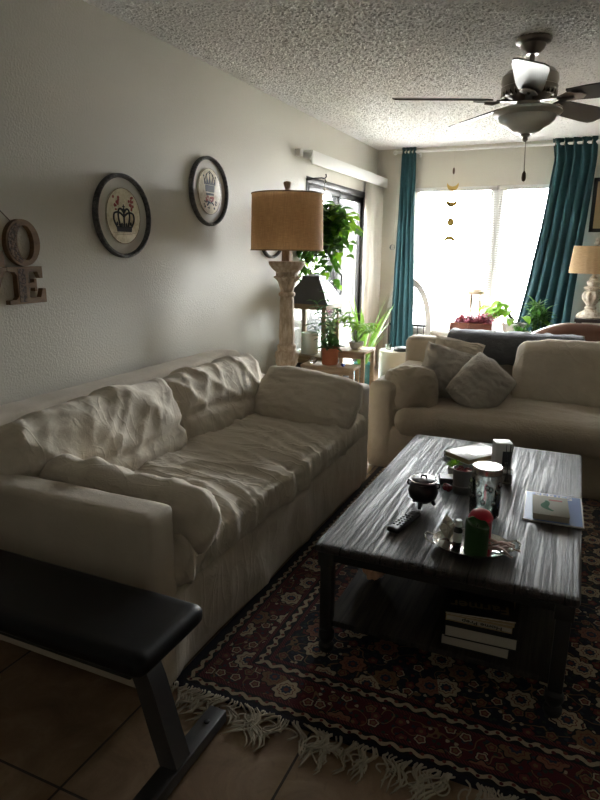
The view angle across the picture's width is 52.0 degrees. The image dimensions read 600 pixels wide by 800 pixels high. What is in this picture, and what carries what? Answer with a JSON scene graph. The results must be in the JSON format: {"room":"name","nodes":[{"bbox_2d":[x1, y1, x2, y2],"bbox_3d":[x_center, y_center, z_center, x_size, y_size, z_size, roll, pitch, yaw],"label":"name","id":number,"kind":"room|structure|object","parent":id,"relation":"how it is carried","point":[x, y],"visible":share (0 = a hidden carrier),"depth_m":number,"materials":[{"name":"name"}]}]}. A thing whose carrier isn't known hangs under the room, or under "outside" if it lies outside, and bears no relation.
{"room":"living room","nodes":[
{"label":"living room","id":0,"kind":"room"},
{"bbox_2d":[0,0,377,404],"bbox_3d":[-1.283,-0.509,2.603,0.150,2.440,10.390,7,15,23],"label":"wall","id":1,"kind":"structure","parent":0,"point":[88,95],"depth_m":3.17,"materials":[{"name":"beige paint"}]},
{"bbox_2d":[0,210,46,304],"bbox_3d":[-1.212,-0.610,2.516,0.028,0.439,0.385,7,15,23],"label":"letter sign","id":2,"kind":"object","parent":1,"relation":"attached to","point":[21,284],"visible":1,"depth_m":2.59,"materials":[{"name":"brown wood"}]},
{"bbox_2d":[92,173,150,257],"bbox_3d":[-0.900,-0.939,3.142,0.029,0.414,0.424,7,15,23],"label":"picture","id":3,"kind":"object","parent":1,"relation":"attached to","point":[121,214],"visible":1,"depth_m":3.13,"materials":[{"name":"grey"}]},
{"bbox_2d":[112,195,118,209],"bbox_3d":[-0.921,-0.987,3.079,0.002,0.073,0.052,7,15,23],"label":"print","id":4,"kind":"object","parent":3,"relation":"attached to","point":[115,198],"depth_m":3.08,"materials":[{"name":"red"}]},
{"bbox_2d":[113,204,134,231],"bbox_3d":[-0.899,-0.929,3.144,0.008,0.135,0.167,7,15,23],"label":"print","id":5,"kind":"object","parent":3,"relation":"attached to","point":[123,214],"depth_m":3.14,"materials":[{"name":"grey"}]},
{"bbox_2d":[128,197,133,210],"bbox_3d":[-0.875,-1.013,3.179,0.002,0.074,0.045,7,15,23],"label":"print","id":6,"kind":"object","parent":3,"relation":"attached to","point":[130,199],"depth_m":3.18,"materials":[{"name":"red"}]},
{"bbox_2d":[188,156,228,225],"bbox_3d":[-0.561,-1.298,3.830,0.029,0.414,0.424,7,15,23],"label":"picture","id":7,"kind":"object","parent":1,"relation":"attached to","point":[208,185],"visible":1,"depth_m":3.82,"materials":[{"name":"grey"}]},
{"bbox_2d":[203,171,215,195],"bbox_3d":[-0.560,-1.346,3.818,0.004,0.144,0.149,7,15,23],"label":"print","id":8,"kind":"object","parent":7,"relation":"on","point":[209,177],"depth_m":3.81,"materials":[{"name":"blue"}]},
{"bbox_2d":[204,200,216,209],"bbox_3d":[-0.560,-1.222,3.850,0.003,0.055,0.153,7,15,23],"label":"print","id":9,"kind":"object","parent":7,"relation":"attached to","point":[208,204],"depth_m":3.85,"materials":[{"name":"grey"}]},
{"bbox_2d":[262,250,280,257],"bbox_3d":[-0.210,-1.281,4.646,0.029,0.410,0.420,7,15,23],"label":"picture","id":10,"kind":"object","parent":1,"relation":"attached to","point":[270,254],"visible":0.02,"depth_m":4.68,"materials":[{"name":"grey"}]},
{"bbox_2d":[306,174,326,190],"bbox_3d":[0.137,-1.803,5.117,0.186,0.141,0.016,7,15,23],"label":"wall bracket","id":11,"kind":"object","parent":1,"relation":"attached to","point":[325,174],"visible":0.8,"depth_m":5.10,"materials":[{"name":"black metal"}]},
{"bbox_2d":[296,179,363,289],"bbox_3d":[0.212,-1.303,5.134,0.692,1.038,0.492,7,15,23],"label":"pothos","id":12,"kind":"object","parent":11,"relation":"hanging from","point":[337,228],"visible":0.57,"depth_m":5.01,"materials":[{"name":"green plant"}]},
{"bbox_2d":[305,176,364,377],"bbox_3d":[0.356,-1.107,6.150,0.144,1.965,1.720,7,15,23],"label":"door","id":13,"kind":"structure","parent":1,"relation":"in","point":[351,271],"depth_m":6.50,"materials":[{"name":"glass"}]},
{"bbox_2d":[295,149,387,366],"bbox_3d":[0.453,-1.199,6.078,0.128,2.100,2.190,7,15,23],"label":"vertical blind","id":14,"kind":"object","parent":1,"relation":"attached to","point":[375,185],"visible":0.85,"depth_m":6.63,"materials":[{"name":"white paint"}]},
{"bbox_2d":[0,369,503,799],"bbox_3d":[1.042,0.971,1.941,5.428,0.080,10.490,7,15,23],"label":"floor","id":15,"kind":"structure","parent":0,"point":[68,732],"depth_m":1.69,"materials":[{"name":"tile"}]},
{"bbox_2d":[0,549,225,799],"bbox_3d":[-0.893,0.710,1.832,1.306,0.433,0.415,7,15,23],"label":"weight bench","id":16,"kind":"object","parent":15,"relation":"on","point":[126,631],"visible":1,"depth_m":1.59,"materials":[{"name":"black leather"}]},
{"bbox_2d":[0,349,369,687],"bbox_3d":[-0.471,0.260,2.958,1.156,0.776,2.187,7,15,23],"label":"sofa","id":17,"kind":"object","parent":15,"relation":"on","point":[273,482],"visible":0.84,"depth_m":2.43,"materials":[{"name":"fabric"}]},
{"bbox_2d":[0,378,187,477],"bbox_3d":[-0.842,0.179,2.554,0.333,0.437,1.004,7,15,23],"label":"cushion","id":18,"kind":"object","parent":17,"relation":"on","point":[132,427],"depth_m":2.46,"materials":[{"name":"fabric"}]},
{"bbox_2d":[39,454,220,553],"bbox_3d":[-0.592,0.344,2.113,0.720,0.265,0.210,7,15,23],"label":"bolster cushion","id":19,"kind":"object","parent":17,"relation":"on","point":[196,514],"visible":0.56,"depth_m":2.00,"materials":[{"name":"fabric"}]},
{"bbox_2d":[162,354,262,439],"bbox_3d":[-0.464,-0.004,3.369,0.337,0.433,0.941,7,15,23],"label":"cushion","id":20,"kind":"object","parent":17,"relation":"on","point":[209,398],"depth_m":3.16,"materials":[{"name":"fabric"}]},
{"bbox_2d":[133,413,365,586],"bbox_3d":[-0.347,0.286,2.878,0.858,0.213,1.909,7,15,23],"label":"seat cushion","id":21,"kind":"object","parent":17,"relation":"on","point":[256,467],"depth_m":2.65,"materials":[{"name":"fabric"}]},
{"bbox_2d":[254,366,362,429],"bbox_3d":[0.041,-0.002,3.428,0.625,0.340,0.296,7,15,26],"label":"cushion","id":22,"kind":"object","parent":17,"relation":"on","point":[291,393],"visible":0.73,"depth_m":3.32,"materials":[{"name":"fabric"}]},
{"bbox_2d":[250,181,323,365],"bbox_3d":[-0.090,-0.547,4.191,0.488,1.790,0.488,-7,16,-30],"label":"floor lamp","id":23,"kind":"object","parent":15,"relation":"on","point":[287,221],"visible":0.69,"depth_m":3.88,"materials":[{"name":"beige fabric"}]},
{"bbox_2d":[295,359,338,375],"bbox_3d":[0.096,-0.113,5.210,0.375,0.470,0.380,7,15,23],"label":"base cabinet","id":24,"kind":"object","parent":15,"relation":"on","point":[298,363],"visible":0.05,"depth_m":5.02,"materials":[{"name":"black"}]},
{"bbox_2d":[293,267,344,362],"bbox_3d":[0.114,-0.704,5.051,0.400,0.754,0.400,7,15,23],"label":"lantern","id":25,"kind":"object","parent":24,"relation":"on","point":[309,287],"visible":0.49,"depth_m":4.93,"materials":[{"name":"black metal"}]},
{"bbox_2d":[301,331,317,354],"bbox_3d":[0.081,-0.473,5.087,0.140,0.175,0.140,7,15,23],"label":"pillar candle","id":26,"kind":"object","parent":25,"relation":"on","point":[309,346],"visible":0.94,"depth_m":5.03,"materials":[{"name":"beige wax"}]},
{"bbox_2d":[300,345,375,413],"bbox_3d":[0.306,-0.107,4.918,0.450,0.600,0.490,7,15,23],"label":"plant stand","id":27,"kind":"object","parent":15,"relation":"on","point":[347,352],"visible":0.51,"depth_m":4.75,"materials":[{"name":"brown wood"}]},
{"bbox_2d":[309,357,316,363],"bbox_3d":[0.101,-0.306,4.757,0.070,0.050,0.071,7,15,23],"label":"glass ornament","id":28,"kind":"object","parent":27,"relation":"on","point":[312,360],"visible":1,"depth_m":4.74,"materials":[{"name":"clear glass"}]},
{"bbox_2d":[306,291,344,364],"bbox_3d":[0.191,-0.548,4.691,0.316,0.554,0.230,7,15,23],"label":"potted plant","id":29,"kind":"object","parent":27,"relation":"on","point":[329,352],"visible":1,"depth_m":4.69,"materials":[{"name":"green plant"}]},
{"bbox_2d":[300,361,360,371],"bbox_3d":[0.236,-0.263,4.741,0.430,0.022,0.185,7,15,23],"label":"shelf","id":30,"kind":"object","parent":27,"relation":"attached to","point":[318,366],"depth_m":4.69,"materials":[{"name":"brown wood"}]},
{"bbox_2d":[338,345,375,354],"bbox_3d":[0.414,-0.401,4.911,0.310,0.022,0.290,7,15,23],"label":"shelf","id":31,"kind":"object","parent":27,"relation":"attached to","point":[346,350],"depth_m":4.81,"materials":[{"name":"brown wood"}]},
{"bbox_2d":[334,312,382,349],"bbox_3d":[0.445,-0.544,4.860,0.380,0.279,0.424,7,15,23],"label":"potted plant","id":32,"kind":"object","parent":27,"relation":"on","point":[356,344],"visible":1,"depth_m":4.82,"materials":[{"name":"green plant"}]},
{"bbox_2d":[342,295,393,384],"bbox_3d":[0.568,-0.427,5.391,0.456,1.005,0.676,3,14,12],"label":"potted plant","id":33,"kind":"object","parent":15,"relation":"on","point":[372,341],"visible":0.38,"depth_m":5.31,"materials":[{"name":"green plant"}]},
{"bbox_2d":[170,466,599,799],"bbox_3d":[1.295,0.724,2.752,2.469,0.021,3.228,7,15,23],"label":"area rug","id":34,"kind":"object","parent":15,"relation":"on","point":[486,730],"visible":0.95,"depth_m":1.90,"materials":[{"name":"red fabric"}]},
{"bbox_2d":[315,434,581,718],"bbox_3d":[0.695,0.564,2.528,0.804,0.407,1.400,7,15,23],"label":"coffee table","id":35,"kind":"object","parent":34,"relation":"on","point":[406,606],"visible":0.78,"depth_m":2.07,"materials":[{"name":"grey wood"}]},
{"bbox_2d":[362,568,384,579],"bbox_3d":[0.283,0.627,2.344,0.103,0.120,0.113,-4,14,-18],"label":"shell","id":36,"kind":"object","parent":35,"relation":"on","point":[370,574],"visible":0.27,"depth_m":2.30,"materials":[{"name":"brown"}]},
{"bbox_2d":[387,510,420,532],"bbox_3d":[0.369,0.427,2.167,0.046,0.020,0.185,10,17,35],"label":"remote control","id":37,"kind":"object","parent":35,"relation":"on","point":[404,521],"visible":1,"depth_m":2.14,"materials":[{"name":"black plastic"}]},
{"bbox_2d":[407,474,439,509],"bbox_3d":[0.463,0.339,2.311,0.112,0.125,0.112,-9,17,-36],"label":"cauldron","id":38,"kind":"object","parent":35,"relation":"on","point":[423,489],"visible":1,"depth_m":2.27,"materials":[{"name":"black metal"}]},
{"bbox_2d":[332,568,554,682],"bbox_3d":[0.695,0.653,2.550,0.744,0.022,1.340,7,15,23],"label":"shelf","id":39,"kind":"object","parent":35,"relation":"attached to","point":[400,610],"depth_m":2.09,"materials":[{"name":"brown wood"}]},
{"bbox_2d":[439,473,452,485],"bbox_3d":[0.625,0.331,2.556,0.090,0.030,0.060,3,14,9],"label":"box","id":40,"kind":"object","parent":35,"relation":"on","point":[443,478],"visible":0.47,"depth_m":2.53,"materials":[{"name":"black"}]},
{"bbox_2d":[442,483,452,491],"bbox_3d":[0.583,0.350,2.456,0.044,0.035,0.052,-3,14,-15],"label":"beads","id":41,"kind":"object","parent":35,"relation":"on","point":[445,486],"visible":1,"depth_m":2.44,"materials":[{"name":"red"}]},
{"bbox_2d":[448,466,452,473],"bbox_3d":[0.663,0.305,2.650,0.054,0.036,0.054,7,15,23],"label":"pot","id":42,"kind":"object","parent":35,"relation":"on","point":[450,468],"depth_m":2.63,"materials":[{"name":"grey ceramic"}]},
{"bbox_2d":[445,459,461,473],"bbox_3d":[0.664,0.288,2.648,0.076,0.070,0.077,-2,14,-9],"label":"succulent","id":43,"kind":"object","parent":35,"relation":"on","point":[452,462],"visible":0.52,"depth_m":2.64,"materials":[{"name":"green plant"}]},
{"bbox_2d":[452,465,471,494],"bbox_3d":[0.650,0.319,2.451,0.088,0.102,0.088,7,15,23],"label":"cup","id":44,"kind":"object","parent":35,"relation":"on","point":[461,473],"visible":0.94,"depth_m":2.42,"materials":[{"name":"grey ceramic"}]},
{"bbox_2d":[444,443,491,464],"bbox_3d":[0.822,0.252,2.892,0.240,0.028,0.158,-7,16,-30],"label":"hardcover book","id":45,"kind":"object","parent":35,"relation":"on","point":[470,454],"visible":0.81,"depth_m":2.86,"materials":[{"name":"beige paper"}]},
{"bbox_2d":[460,446,491,455],"bbox_3d":[0.831,0.238,2.893,0.120,0.001,0.100,-7,16,-30],"label":"print","id":46,"kind":"object","parent":45,"relation":"on","point":[469,450],"depth_m":2.89,"materials":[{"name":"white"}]},
{"bbox_2d":[424,529,520,556],"bbox_3d":[0.558,0.463,1.998,0.307,0.026,0.196,3,14,12],"label":"serving tray","id":47,"kind":"object","parent":35,"relation":"on","point":[444,544],"visible":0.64,"depth_m":2.00,"materials":[{"name":"silver metal"}]},
{"bbox_2d":[439,515,455,538],"bbox_3d":[0.495,0.421,2.039,0.061,0.081,0.056,7,15,23],"label":"cluster","id":48,"kind":"object","parent":47,"relation":"on","point":[447,527],"visible":0.96,"depth_m":2.02,"materials":[{"name":"beige"}]},
{"bbox_2d":[453,519,462,545],"bbox_3d":[0.514,0.429,1.999,0.030,0.086,0.030,7,15,23],"label":"dropper bottle","id":49,"kind":"object","parent":47,"relation":"on","point":[458,531],"visible":0.97,"depth_m":1.99,"materials":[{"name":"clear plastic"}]},
{"bbox_2d":[439,538,510,556],"bbox_3d":[0.552,0.473,1.960,0.232,0.012,0.036,8,15,28],"label":"dried leaves","id":50,"kind":"object","parent":47,"relation":"on","point":[447,539],"visible":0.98,"depth_m":1.98,"materials":[{"name":"brown plant"}]},
{"bbox_2d":[463,516,489,557],"bbox_3d":[0.557,0.430,1.940,0.074,0.113,0.074,7,15,23],"label":"pillar candle","id":51,"kind":"object","parent":47,"relation":"on","point":[476,537],"visible":1,"depth_m":1.92,"materials":[{"name":"green wax"}]},
{"bbox_2d":[468,508,493,542],"bbox_3d":[0.592,0.411,2.021,0.079,0.112,0.079,7,15,23],"label":"pillar candle","id":52,"kind":"object","parent":47,"relation":"on","point":[479,513],"visible":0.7,"depth_m":1.99,"materials":[{"name":"red wax"}]},
{"bbox_2d":[488,538,520,557],"bbox_3d":[0.634,0.468,1.944,0.118,0.035,0.078,7,15,23],"label":"bundle","id":53,"kind":"object","parent":47,"relation":"on","point":[502,545],"visible":0.87,"depth_m":1.94,"materials":[{"name":"beige"}]},
{"bbox_2d":[441,621,508,659],"bbox_3d":[0.596,0.743,2.042,0.205,0.040,0.265,6,15,22],"label":"hardcover book","id":54,"kind":"object","parent":35,"relation":"on","point":[500,653],"visible":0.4,"depth_m":1.93,"materials":[{"name":"beige paper"}]},
{"bbox_2d":[444,603,519,651],"bbox_3d":[0.604,0.705,2.020,0.215,0.042,0.270,6,15,20],"label":"hardcover book","id":55,"kind":"object","parent":54,"relation":"on","point":[453,629],"visible":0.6,"depth_m":1.90,"materials":[{"name":"beige paper"}]},
{"bbox_2d":[446,602,515,633],"bbox_3d":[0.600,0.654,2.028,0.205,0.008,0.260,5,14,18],"label":"book","id":56,"kind":"object","parent":55,"relation":"on","point":[502,623],"visible":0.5,"depth_m":1.91,"materials":[{"name":"beige paper"}]},
{"bbox_2d":[445,587,515,622],"bbox_3d":[0.596,0.643,2.040,0.212,0.007,0.282,4,14,15],"label":"book","id":57,"kind":"object","parent":56,"relation":"on","point":[459,602],"visible":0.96,"depth_m":1.96,"materials":[{"name":"black paper"}]},
{"bbox_2d":[468,461,503,519],"bbox_3d":[0.669,0.328,2.226,0.119,0.190,0.116,7,15,23],"label":"glass jar","id":58,"kind":"object","parent":35,"relation":"on","point":[482,468],"visible":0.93,"depth_m":2.20,"materials":[{"name":"white glass"}]},
{"bbox_2d":[491,439,512,472],"bbox_3d":[0.883,0.246,2.692,0.072,0.135,0.068,2,14,4],"label":"carton","id":59,"kind":"object","parent":35,"relation":"on","point":[498,456],"visible":0.64,"depth_m":2.66,"materials":[{"name":"white cardboard"}]},
{"bbox_2d":[502,445,513,484],"bbox_3d":[0.859,0.267,2.540,0.046,0.165,0.046,7,15,23],"label":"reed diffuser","id":60,"kind":"object","parent":35,"relation":"on","point":[507,478],"visible":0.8,"depth_m":2.54,"materials":[{"name":"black glass"}]},
{"bbox_2d":[522,491,584,528],"bbox_3d":[0.949,0.407,2.306,0.206,0.005,0.290,6,15,21],"label":"magazine","id":61,"kind":"object","parent":35,"relation":"on","point":[576,520],"visible":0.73,"depth_m":2.28,"materials":[{"name":"white paper"}]},
{"bbox_2d":[533,494,569,523],"bbox_3d":[0.925,0.400,2.273,0.124,0.023,0.188,5,14,19],"label":"book","id":62,"kind":"object","parent":61,"relation":"on","point":[548,508],"visible":1,"depth_m":2.24,"materials":[{"name":"beige paper"}]},
{"bbox_2d":[541,500,553,510],"bbox_3d":[0.908,0.390,2.271,0.039,0.002,0.101,3,14,10],"label":"print","id":63,"kind":"object","parent":62,"relation":"on","point":[546,505],"depth_m":2.27,"materials":[{"name":"green paper"}]},
{"bbox_2d":[367,334,599,499],"bbox_3d":[1.628,0.048,3.851,2.227,0.808,1.091,7,15,23],"label":"sofa","id":64,"kind":"object","parent":34,"relation":"on","point":[553,405],"visible":0.67,"depth_m":3.79,"materials":[{"name":"beige fabric"}]},
{"bbox_2d":[385,364,438,411],"bbox_3d":[0.697,-0.051,3.902,0.357,0.351,0.328,3,14,9],"label":"throw cushion","id":65,"kind":"object","parent":64,"relation":"on","point":[416,385],"visible":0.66,"depth_m":3.77,"materials":[{"name":"beige fabric"}]},
{"bbox_2d":[421,341,474,398],"bbox_3d":[0.960,-0.172,4.044,0.429,0.419,0.205,0,14,-1],"label":"throw cushion","id":66,"kind":"object","parent":64,"relation":"on","point":[446,362],"visible":0.41,"depth_m":3.98,"materials":[{"name":"grey fabric"}]},
{"bbox_2d":[435,335,484,354],"bbox_3d":[1.049,-0.262,4.151,0.374,0.335,0.135,4,14,13],"label":"throw cushion","id":67,"kind":"object","parent":64,"relation":"on","point":[471,348],"visible":0.3,"depth_m":4.11,"materials":[{"name":"fabric"}]},
{"bbox_2d":[445,352,516,407],"bbox_3d":[1.131,-0.086,3.854,0.409,0.423,0.315,10,17,35],"label":"throw cushion","id":68,"kind":"object","parent":64,"relation":"on","point":[481,382],"visible":0.83,"depth_m":3.74,"materials":[{"name":"grey fabric"}]},
{"bbox_2d":[394,394,599,459],"bbox_3d":[1.568,0.154,3.741,1.884,0.212,0.802,7,15,23],"label":"seat cushion","id":69,"kind":"object","parent":64,"relation":"on","point":[555,424],"depth_m":3.59,"materials":[{"name":"beige fabric"}]},
{"bbox_2d":[447,328,584,365],"bbox_3d":[1.500,-0.317,4.321,0.891,0.329,0.328,7,15,23],"label":"throw blanket","id":70,"kind":"object","parent":64,"relation":"on","point":[502,347],"visible":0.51,"depth_m":4.22,"materials":[{"name":"fabric"}]},
{"bbox_2d":[512,339,599,407],"bbox_3d":[1.883,-0.131,3.910,1.015,0.483,0.311,7,15,23],"label":"cushion","id":71,"kind":"object","parent":64,"relation":"on","point":[563,372],"depth_m":3.89,"materials":[{"name":"fabric"}]},
{"bbox_2d":[378,348,405,377],"bbox_3d":[0.841,-0.183,5.425,0.300,0.520,0.300,7,15,23],"label":"stool","id":72,"kind":"object","parent":15,"relation":"on","point":[388,359],"visible":0.2,"depth_m":5.27,"materials":[{"name":"beige ceramic"}]},
{"bbox_2d":[394,346,405,351],"bbox_3d":[0.877,-0.441,5.314,0.136,0.034,0.136,7,15,23],"label":"puck","id":73,"kind":"object","parent":72,"relation":"on","point":[397,348],"visible":0.79,"depth_m":5.26,"materials":[{"name":"black plastic"}]},
{"bbox_2d":[382,279,431,347],"bbox_3d":[1.218,-0.842,6.995,0.550,1.070,0.035,7,15,23],"label":"scroll panel","id":74,"kind":"object","parent":15,"relation":"on","point":[416,284],"visible":0.42,"depth_m":6.89,"materials":[{"name":"white metal"}]},
{"bbox_2d":[532,323,599,341],"bbox_3d":[2.362,-0.277,5.255,0.960,0.812,0.760,7,15,23],"label":"leather armchair","id":75,"kind":"object","parent":15,"relation":"on","point":[591,332],"visible":0.06,"depth_m":4.87,"materials":[{"name":"brown leather"}]},
{"bbox_2d":[574,315,599,322],"bbox_3d":[2.973,-0.361,5.708,0.860,0.775,0.400,7,15,23],"label":"side table","id":76,"kind":"object","parent":15,"relation":"on","point":[577,320],"visible":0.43,"depth_m":5.58,"materials":[{"name":"black"}]},
{"bbox_2d":[568,237,599,318],"bbox_3d":[2.677,-1.108,5.599,0.442,0.720,0.442,7,15,23],"label":"table lamp","id":77,"kind":"object","parent":76,"relation":"on","point":[585,259],"visible":1,"depth_m":5.54,"materials":[{"name":"beige fabric"}]},
{"bbox_3d":[1.954,-0.346,6.271,1.020,0.460,0.580,7,15,23],"label":"bench","id":78,"kind":"object","parent":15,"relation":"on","visible":0},
{"bbox_2d":[448,310,497,330],"bbox_3d":[1.741,-0.740,6.201,0.495,0.333,0.312,7,15,23],"label":"planter box","id":79,"kind":"object","parent":78,"relation":"on","point":[483,322],"visible":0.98,"depth_m":6.13,"materials":[{"name":"red wood"}]},
{"bbox_2d":[467,289,484,313],"bbox_3d":[1.818,-0.890,6.407,0.180,0.530,0.180,7,15,23],"label":"hourglass","id":80,"kind":"object","parent":78,"relation":"on","point":[471,292],"visible":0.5,"depth_m":6.32,"materials":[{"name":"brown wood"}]},
{"bbox_2d":[478,300,549,331],"bbox_3d":[2.106,-0.752,6.055,0.684,0.433,0.332,7,15,23],"label":"potted plant","id":81,"kind":"object","parent":78,"relation":"on","point":[499,311],"visible":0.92,"depth_m":6.02,"materials":[{"name":"green plant"}]},
{"bbox_2d":[512,325,530,332],"bbox_3d":[2.111,-0.611,5.902,0.198,0.232,0.238,-2,14,-12],"label":"potted plant","id":82,"kind":"object","parent":78,"relation":"on","point":[518,329],"visible":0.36,"depth_m":5.86,"materials":[{"name":"green plant"}]},
{"bbox_2d":[522,295,556,332],"bbox_3d":[2.303,-0.770,5.975,0.336,0.511,0.371,-1,14,-8],"label":"potted plant","id":83,"kind":"object","parent":78,"relation":"on","point":[542,315],"visible":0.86,"depth_m":5.93,"materials":[{"name":"green plant"}]},
{"bbox_2d":[316,241,331,253],"bbox_3d":[0.198,-1.302,5.174,0.190,0.140,0.190,7,15,23],"label":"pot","id":84,"kind":"object","parent":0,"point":[325,247],"depth_m":5.10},
{"bbox_2d":[83,0,599,149],"bbox_3d":[1.067,-1.475,1.349,5.428,0.088,10.490,7,15,23],"label":"ceiling","id":85,"kind":"structure","parent":0,"point":[342,64],"depth_m":3.44,"materials":[{"name":"white"}]},
{"bbox_2d":[444,145,458,241],"bbox_3d":[1.589,-2.140,6.418,0.120,0.969,0.024,7,15,23],"label":"mobile","id":86,"kind":"object","parent":85,"relation":"hanging from","point":[450,221],"visible":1,"depth_m":6.45,"materials":[{"name":"gold metal"}]},
{"bbox_2d":[392,32,599,181],"bbox_3d":[1.210,-1.528,3.239,1.390,0.710,1.360,7,15,23],"label":"ceiling fan","id":87,"kind":"object","parent":85,"relation":"hanging from","point":[530,82],"visible":1,"depth_m":3.18,"materials":[{"name":"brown metal"}]},
{"bbox_2d":[377,137,599,361],"bbox_3d":[3.240,-1.310,6.098,5.178,2.440,0.150,7,15,23],"label":"wall","id":88,"kind":"structure","parent":0,"point":[502,166],"depth_m":6.44,"materials":[{"name":"beige paint"}]},
{"bbox_2d":[413,328,448,333],"bbox_3d":[1.997,-0.722,6.743,1.715,0.030,0.068,7,15,23],"label":"trim","id":89,"kind":"structure","parent":88,"relation":"attached to","point":[414,330],"depth_m":6.92,"materials":[{"name":"white paint"}]},
{"bbox_2d":[413,190,494,328],"bbox_3d":[1.656,-1.536,6.778,0.835,1.530,0.060,7,15,23],"label":"window","id":90,"kind":"structure","parent":88,"relation":"in","point":[416,223],"depth_m":6.76,"materials":[{"name":"white paint"}]},
{"bbox_2d":[413,186,497,330],"bbox_3d":[1.644,-1.520,6.705,0.862,1.524,0.048,7,15,23],"label":"window blind","id":91,"kind":"object","parent":90,"relation":"attached to","point":[469,188],"visible":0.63,"depth_m":6.68,"materials":[{"name":"white paint"}]},
{"bbox_2d":[485,186,503,316],"bbox_3d":[2.078,-1.488,6.596,0.090,1.530,0.100,7,15,23],"label":"trim","id":92,"kind":"structure","parent":88,"relation":"attached to","point":[498,196],"depth_m":6.51,"materials":[{"name":"white paint"}]},
{"bbox_2d":[393,139,599,156],"bbox_3d":[1.944,-2.549,6.245,2.028,0.075,0.123,7,15,23],"label":"curtain rod","id":93,"kind":"object","parent":88,"relation":"attached to","point":[419,152],"visible":0.93,"depth_m":6.20,"materials":[{"name":"white paint"}]},
{"bbox_2d":[390,154,401,249],"bbox_3d":[1.028,-2.132,6.618,0.060,1.010,0.152,7,15,23],"label":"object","id":94,"kind":"object","parent":93,"relation":"hanging from","point":[392,247],"visible":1,"depth_m":6.65,"materials":[{"name":"beige"}]},
{"bbox_2d":[389,147,416,347],"bbox_3d":[1.165,-1.507,6.804,0.312,2.412,0.070,7,15,23],"label":"window curtain","id":95,"kind":"object","parent":93,"relation":"hanging from","point":[401,328],"visible":0.87,"depth_m":6.77,"materials":[{"name":"teal fabric"}]},
{"bbox_2d":[517,136,598,331],"bbox_3d":[2.510,-1.349,6.196,0.656,2.418,0.124,7,15,23],"label":"window curtain","id":96,"kind":"object","parent":93,"relation":"hanging from","point":[565,214],"visible":0.68,"depth_m":6.07,"materials":[{"name":"teal fabric"}]},
{"bbox_2d":[493,190,541,330],"bbox_3d":[2.453,-1.445,6.434,0.730,1.530,0.060,7,15,23],"label":"window","id":97,"kind":"structure","parent":88,"relation":"in","point":[505,193],"depth_m":6.49,"materials":[{"name":"white paint"}]},
{"bbox_2d":[490,184,548,331],"bbox_3d":[2.405,-1.432,6.375,0.757,1.524,0.048,7,15,23],"label":"window blind","id":98,"kind":"object","parent":97,"relation":"attached to","point":[532,186],"visible":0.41,"depth_m":6.38,"materials":[{"name":"white paint"}]},
{"bbox_2d":[588,178,599,231],"bbox_3d":[3.142,-1.878,5.911,0.620,0.510,0.022,7,15,23],"label":"framed picture","id":99,"kind":"object","parent":88,"relation":"attached to","point":[594,224],"visible":1,"depth_m":6.03,"materials":[{"name":"black paint"}]},
{"bbox_2d":[593,181,599,228],"bbox_3d":[3.144,-1.879,5.916,0.560,0.450,0.008,7,15,23],"label":"artwork","id":100,"kind":"object","parent":99,"relation":"attached to","point":[596,189],"depth_m":6.01,"materials":[{"name":"beige"}]},
{"label":"outside","id":101,"kind":"structure","parent":0,"visible":0},
{"bbox_2d":[413,313,517,329],"bbox_3d":[0.966,0.054,6.043,15.000,0.050,18.500,7,15,23],"label":"ground","id":102,"kind":"structure","parent":101,"point":[438,317],"depth_m":13.57,"materials":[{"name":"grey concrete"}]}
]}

